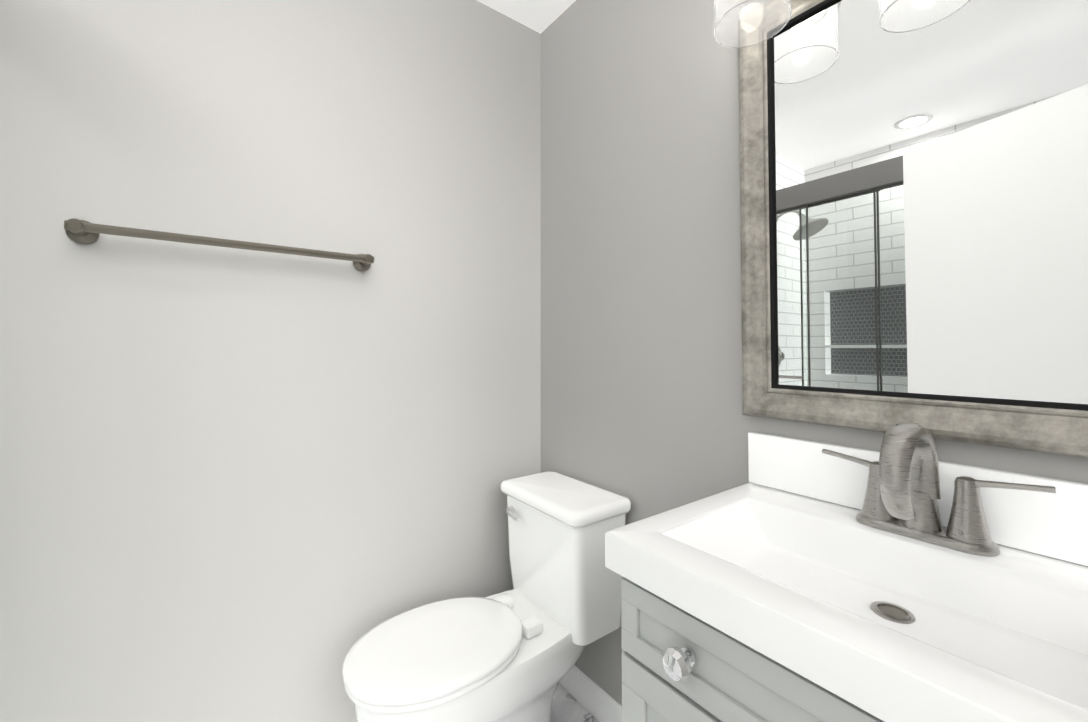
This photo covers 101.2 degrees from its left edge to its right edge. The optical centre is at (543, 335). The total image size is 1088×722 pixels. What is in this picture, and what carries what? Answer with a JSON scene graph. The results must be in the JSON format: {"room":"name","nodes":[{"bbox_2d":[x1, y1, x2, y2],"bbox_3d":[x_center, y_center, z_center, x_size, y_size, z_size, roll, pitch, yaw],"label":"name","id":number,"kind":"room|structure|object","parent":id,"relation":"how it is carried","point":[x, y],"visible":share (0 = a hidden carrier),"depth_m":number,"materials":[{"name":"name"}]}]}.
{"room":"bathroom","nodes":[
{"label":"bathroom","id":0,"kind":"room"},
{"bbox_2d":[0,0,540,721],"bbox_3d":[-0.964,0.006,1.090,2.300,2.440,0.100,1,-2,-37],"label":"wall","id":1,"kind":"structure","parent":0,"point":[236,484],"depth_m":1.17,"materials":[{"name":"grey paint"}]},
{"bbox_2d":[64,218,373,270],"bbox_3d":[-0.761,-0.226,1.136,0.643,0.052,0.076,1,-2,-37],"label":"towel rail","id":2,"kind":"object","parent":1,"relation":"attached to","point":[81,231],"visible":1,"depth_m":1.05,"materials":[{"name":"metal"}]},
{"bbox_2d":[477,0,575,33],"bbox_3d":[-0.468,-1.271,0.458,2.500,0.080,1.760,1,-2,-37],"label":"ceiling","id":3,"kind":"structure","parent":0,"point":[540,16],"depth_m":1.64,"materials":[{"name":"white paint"}]},
{"bbox_2d":[551,684,598,721],"bbox_3d":[-0.468,1.248,0.392,2.500,0.080,1.760,1,-2,-37],"label":"floor","id":4,"kind":"structure","parent":0,"point":[567,706],"depth_m":1.48,"materials":[{"name":"tile"}]},
{"bbox_2d":[342,471,630,721],"bbox_3d":[-0.154,0.856,1.255,0.762,0.750,0.408,1,-2,-37],"label":"toilet","id":5,"kind":"object","parent":4,"relation":"on","point":[514,654],"visible":1,"depth_m":1.22,"materials":[{"name":"white ceramic"}]},
{"bbox_2d":[559,665,621,721],"bbox_3d":[0.446,1.176,1.077,0.017,0.100,1.560,1,-2,-37],"label":"baseboard","id":6,"kind":"structure","parent":4,"relation":"on","point":[593,698],"depth_m":1.44,"materials":[{"name":"white wood"}]},
{"bbox_2d":[605,422,1087,721],"bbox_3d":[0.479,0.676,0.627,0.514,1.077,0.650,1,-2,-37],"label":"bathroom vanity","id":7,"kind":"object","parent":4,"relation":"on","point":[903,574],"visible":1,"depth_m":0.65,"materials":[{"name":"white ceramic"}]},
{"bbox_2d":[541,0,1087,705],"bbox_3d":[0.480,0.007,1.133,0.134,2.440,1.760,1,-2,-37],"label":"wall","id":8,"kind":"structure","parent":0,"point":[914,207],"depth_m":0.95,"materials":[{"name":"grey paint"}]},
{"bbox_2d":[713,0,791,47],"bbox_3d":[0.597,-0.832,0.774,0.197,0.340,0.626,1,-2,-37],"label":"sconce","id":9,"kind":"object","parent":8,"relation":"attached to","point":[741,23],"visible":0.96,"depth_m":1.00,"materials":[{"name":"clear glass"}]}
]}

